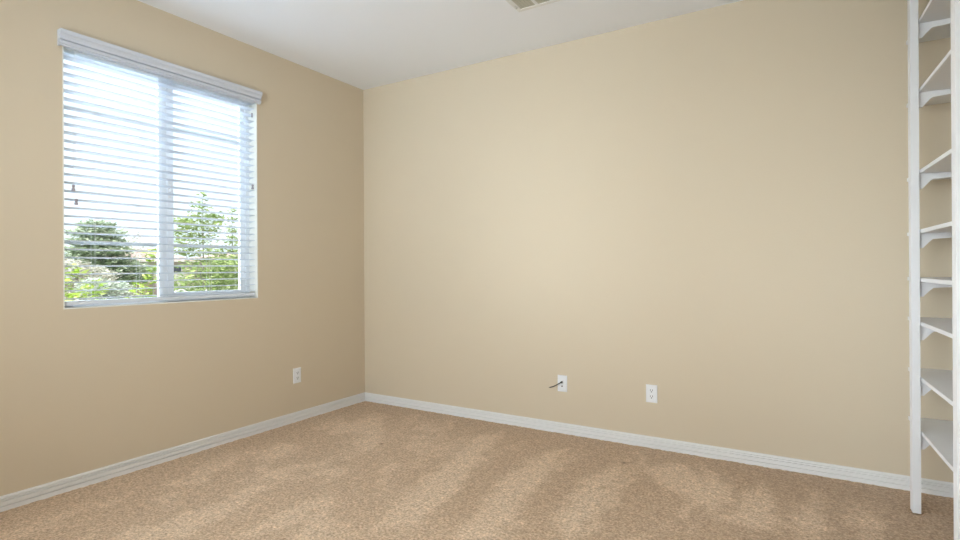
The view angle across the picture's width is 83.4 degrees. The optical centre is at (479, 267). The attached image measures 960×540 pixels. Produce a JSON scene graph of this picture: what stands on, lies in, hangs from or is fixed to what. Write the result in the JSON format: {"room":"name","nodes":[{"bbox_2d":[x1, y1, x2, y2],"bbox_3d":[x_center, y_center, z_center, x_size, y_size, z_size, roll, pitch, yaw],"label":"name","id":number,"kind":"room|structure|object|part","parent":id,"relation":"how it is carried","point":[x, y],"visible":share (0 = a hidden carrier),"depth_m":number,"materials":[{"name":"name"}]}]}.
{"room":"empty bedroom","nodes":[
{"label":"empty bedroom","id":0,"kind":"room"},
{"bbox_2d":[0,0,364,495],"bbox_3d":[-2.231,-0.142,2.921,0.160,2.840,4.720,0,0,31],"label":"wall","id":1,"kind":"structure","parent":0,"point":[82,390],"depth_m":3.28,"materials":[{"name":"beige paint"}]},
{"bbox_2d":[62,46,257,308],"bbox_3d":[-1.952,-0.495,3.374,0.151,1.427,1.174,0,0,31],"label":"window","id":2,"kind":"structure","parent":1,"relation":"in","point":[254,225],"depth_m":3.42,"materials":[{"name":"white paint"}]},
{"bbox_3d":[-2.143,-0.492,3.172,0.023,1.371,0.552,0,0,31],"label":"fixed sash","id":3,"kind":"part","parent":2,"relation":"part of","materials":[{"name":"clear glass"}]},
{"bbox_2d":[57,28,262,305],"bbox_3d":[-1.899,-0.520,3.336,0.108,1.447,1.210,0,0,31],"label":"window blind","id":4,"kind":"object","parent":2,"relation":"attached to","point":[72,42],"visible":0.9,"depth_m":3.24,"materials":[{"name":"white plastic"}]},
{"bbox_3d":[-2.169,-0.804,2.881,0.002,0.727,0.011,0,0,25],"label":"pull cord","id":5,"kind":"part","parent":4,"relation":"part of","materials":[{"name":"white fabric"}]},
{"bbox_3d":[-2.143,-0.491,2.986,0.053,1.344,0.001,0,0,31],"label":"ladder cord","id":6,"kind":"part","parent":4,"relation":"part of","materials":[{"name":"white fabric"}]},
{"bbox_3d":[-2.140,-0.491,2.989,0.001,1.344,0.001,0,0,31],"label":"lift cord","id":7,"kind":"part","parent":4,"relation":"part of","materials":[{"name":"white fabric"}]},
{"bbox_3d":[-2.021,-0.492,3.187,0.053,1.344,0.001,0,0,31],"label":"ladder cord","id":8,"kind":"part","parent":4,"relation":"part of","materials":[{"name":"white fabric"}]},
{"bbox_3d":[-2.018,-0.492,3.191,0.001,1.344,0.001,0,0,31],"label":"lift cord","id":9,"kind":"part","parent":4,"relation":"part of","materials":[{"name":"white fabric"}]},
{"bbox_3d":[-1.916,0.190,3.352,0.052,0.021,1.152,0,0,31],"label":"rail","id":10,"kind":"part","parent":4,"relation":"part of","materials":[{"name":"white plastic"}]},
{"bbox_3d":[-1.794,-0.493,3.561,0.053,1.344,0.001,0,0,31],"label":"ladder cord","id":11,"kind":"part","parent":4,"relation":"part of","materials":[{"name":"white fabric"}]},
{"bbox_3d":[-1.792,-0.493,3.564,0.001,1.344,0.001,0,0,31],"label":"lift cord","id":12,"kind":"part","parent":4,"relation":"part of","materials":[{"name":"white fabric"}]},
{"bbox_3d":[-1.685,-0.493,3.741,0.053,1.344,0.001,0,0,31],"label":"ladder cord","id":13,"kind":"part","parent":4,"relation":"part of","materials":[{"name":"white fabric"}]},
{"bbox_3d":[-1.835,-0.494,3.629,0.024,1.371,0.548,0,0,31],"label":"sliding sash","id":14,"kind":"part","parent":2,"relation":"part of","materials":[{"name":"white plastic"}]},
{"bbox_2d":[0,392,364,511],"bbox_3d":[-2.150,1.146,2.875,0.014,0.082,4.400,0,0,31],"label":"baseboard","id":15,"kind":"structure","parent":1,"relation":"attached to","point":[44,491],"depth_m":3.23,"materials":[{"name":"white paint"}]},
{"bbox_2d":[293,367,300,383],"bbox_3d":[-1.398,0.825,4.125,0.008,0.115,0.072,0,0,31],"label":"power outlet","id":16,"kind":"object","parent":1,"relation":"attached to","point":[296,371],"visible":1,"depth_m":4.12,"materials":[{"name":"white plastic"}]},
{"bbox_2d":[138,0,742,89],"bbox_3d":[-0.366,-1.673,1.787,4.540,0.200,4.720,0,0,31],"label":"ceiling","id":17,"kind":"structure","parent":0,"point":[361,44],"depth_m":3.51,"materials":[{"name":"white paint"}]},
{"bbox_2d":[506,0,560,11],"bbox_3d":[0.316,-1.568,3.095,0.360,0.016,0.300,0,0,31],"label":"ceiling vent","id":18,"kind":"object","parent":17,"relation":"in","point":[519,5],"visible":1,"depth_m":3.21,"materials":[{"name":"white metal"}]},
{"bbox_2d":[0,401,953,539],"bbox_3d":[-0.350,1.174,1.786,4.220,0.018,4.400,0,0,31],"label":"floor","id":19,"kind":"structure","parent":0,"point":[366,470],"depth_m":2.76,"materials":[{"name":"carpet"}]},
{"bbox_2d":[906,0,959,539],"bbox_3d":[2.040,-0.214,2.142,0.398,2.743,1.319,0,0,29],"label":"shelf unit","id":20,"kind":"object","parent":19,"relation":"on","point":[940,19],"visible":1,"depth_m":2.53,"materials":[{"name":"white paint"}]},
{"bbox_3d":[2.064,-0.214,2.563,0.032,2.743,0.053,0,0,29],"label":"post","id":21,"kind":"part","parent":20,"relation":"part of","materials":[{"name":"white paint"}]},
{"bbox_3d":[2.053,-0.837,2.133,0.362,0.018,1.319,0,0,29],"label":"shelf","id":22,"kind":"part","parent":20,"relation":"part of","materials":[{"name":"white paint"}]},
{"bbox_3d":[2.051,-1.163,2.134,0.362,0.018,1.319,0,0,29],"label":"shelf","id":23,"kind":"part","parent":20,"relation":"part of","materials":[{"name":"white paint"}]},
{"bbox_3d":[2.058,0.058,2.133,0.362,0.018,1.319,0,0,29],"label":"shelf","id":24,"kind":"part","parent":20,"relation":"part of","materials":[{"name":"white paint"}]},
{"bbox_3d":[2.057,-0.172,2.133,0.362,0.018,1.319,0,0,29],"label":"shelf","id":25,"kind":"part","parent":20,"relation":"part of","materials":[{"name":"white paint"}]},
{"bbox_3d":[2.055,-0.453,2.133,0.362,0.018,1.319,0,0,29],"label":"shelf","id":26,"kind":"part","parent":20,"relation":"part of","materials":[{"name":"white paint"}]},
{"bbox_3d":[2.062,0.779,2.133,0.362,0.018,1.319,0,0,29],"label":"shelf","id":27,"kind":"part","parent":20,"relation":"part of","materials":[{"name":"white paint"}]},
{"bbox_3d":[2.060,0.525,2.133,0.362,0.018,1.319,0,0,29],"label":"shelf","id":28,"kind":"part","parent":20,"relation":"part of","materials":[{"name":"white paint"}]},
{"bbox_3d":[2.059,0.264,2.133,0.362,0.018,1.319,0,0,29],"label":"shelf","id":29,"kind":"part","parent":20,"relation":"part of","materials":[{"name":"white paint"}]},
{"bbox_3d":[1.709,-0.212,1.921,0.032,2.743,0.052,0,0,29],"label":"post","id":30,"kind":"part","parent":20,"relation":"part of","materials":[{"name":"white paint"}]},
{"bbox_2d":[363,0,952,482],"bbox_3d":[0.892,-0.160,3.695,4.380,2.840,0.160,0,0,31],"label":"wall","id":31,"kind":"structure","parent":0,"point":[709,208],"depth_m":3.37,"materials":[{"name":"beige paint"}]},
{"bbox_2d":[558,375,566,391],"bbox_3d":[0.578,0.814,3.789,0.072,0.115,0.010,0,0,31],"label":"cable wall plate","id":32,"kind":"object","parent":31,"relation":"attached to","point":[562,387],"visible":1,"depth_m":3.79,"materials":[{"name":"white plastic"}]},
{"bbox_2d":[646,384,656,402],"bbox_3d":[1.105,0.812,3.471,0.072,0.115,0.008,0,0,31],"label":"power outlet","id":33,"kind":"object","parent":31,"relation":"attached to","point":[651,390],"visible":1,"depth_m":3.47,"materials":[{"name":"white plastic"}]},
{"bbox_2d":[365,392,952,497],"bbox_3d":[0.786,1.130,3.662,4.220,0.082,0.014,0,0,31],"label":"baseboard","id":34,"kind":"structure","parent":31,"relation":"attached to","point":[890,480],"depth_m":3.34,"materials":[{"name":"white paint"}]},
{"label":"outside","id":35,"kind":"structure","parent":0,"visible":0},
{"bbox_3d":[-65.895,3.511,90.819,199.830,0.300,240.000,0,0,31],"label":"ground","id":36,"kind":"structure","parent":35,"visible":0},
{"bbox_2d":[65,263,110,300],"bbox_3d":[-4.534,1.392,5.925,0.845,3.299,0.899,0,0,31],"label":"shrub","id":37,"kind":"object","parent":36,"relation":"on","point":[71,295],"visible":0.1,"depth_m":6.01,"materials":[{"name":"green plant"}]},
{"bbox_2d":[65,258,122,300],"bbox_3d":[-11.185,1.404,15.044,1.971,3.358,1.981,0,0,16],"label":"bush","id":38,"kind":"object","parent":36,"relation":"on","point":[71,261],"visible":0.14,"depth_m":15.02,"materials":[{"name":"green plant"}]},
{"bbox_2d":[73,277,134,300],"bbox_3d":[-9.613,1.647,13.743,1.507,2.856,1.612,0,0,31],"label":"bush","id":39,"kind":"object","parent":36,"relation":"on","point":[118,293],"visible":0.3,"depth_m":13.69,"materials":[{"name":"green plant"}]},
{"bbox_2d":[64,219,156,291],"bbox_3d":[-19.447,0.308,28.338,3.527,5.660,4.731,0,0,31],"label":"evergreen tree","id":40,"kind":"object","parent":36,"relation":"on","point":[84,237],"visible":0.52,"depth_m":27.64,"materials":[{"name":"green plant"}]},
{"bbox_2d":[65,281,156,298],"bbox_3d":[-38.234,2.371,57.113,0.180,1.650,11.120,0,0,31],"label":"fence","id":41,"kind":"object","parent":36,"relation":"on","point":[155,284],"visible":0.05,"depth_m":59.34,"materials":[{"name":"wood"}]},
{"bbox_2d":[76,249,198,285],"bbox_3d":[-56.127,0.155,88.400,10.080,6.300,15.000,0,0,31],"label":"house","id":42,"kind":"structure","parent":36,"relation":"on","point":[176,262],"depth_m":88.64,"materials":[{"name":"beige paint"}]},
{"bbox_3d":[-50.207,0.322,89.399,0.010,1.060,1.360,0,0,31],"label":"pane","id":43,"kind":"part","parent":42,"relation":"part of","materials":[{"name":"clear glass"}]},
{"bbox_3d":[-50.742,2.125,88.594,0.068,2.300,4.500,0,0,31],"label":"garage door","id":44,"kind":"part","parent":42,"relation":"part of","materials":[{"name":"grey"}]},
{"bbox_2d":[121,231,153,295],"bbox_3d":[-26.304,0.197,40.404,2.809,5.957,4.468,0,0,31],"label":"bare tree","id":45,"kind":"object","parent":36,"relation":"on","point":[125,231],"visible":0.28,"depth_m":40.62,"materials":[{"name":"beige plant"}]},
{"bbox_2d":[125,247,156,297],"bbox_3d":[-4.026,1.391,6.573,0.698,3.297,0.630,0,0,-33],"label":"shrub","id":46,"kind":"object","parent":36,"relation":"on","point":[151,255],"visible":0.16,"depth_m":6.55,"materials":[{"name":"green plant"}]},
{"bbox_2d":[156,192,238,291],"bbox_3d":[-4.969,0.826,9.854,1.583,4.438,1.668,0,0,-16],"label":"leafy tree","id":47,"kind":"object","parent":36,"relation":"on","point":[183,220],"visible":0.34,"depth_m":9.68,"materials":[{"name":"green plant"}]},
{"bbox_2d":[193,254,237,283],"bbox_3d":[-46.724,0.157,101.996,12.080,6.200,15.000,0,0,31],"label":"house","id":48,"kind":"structure","parent":36,"relation":"on","point":[205,256],"depth_m":96.25,"materials":[{"name":"beige paint"}]},
{"bbox_2d":[205,206,238,289],"bbox_3d":[-5.214,0.873,11.353,1.162,4.349,1.118,0,0,31],"label":"slender tree","id":49,"kind":"object","parent":36,"relation":"on","point":[232,218],"visible":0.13,"depth_m":11.27,"materials":[{"name":"green plant"}]}
]}

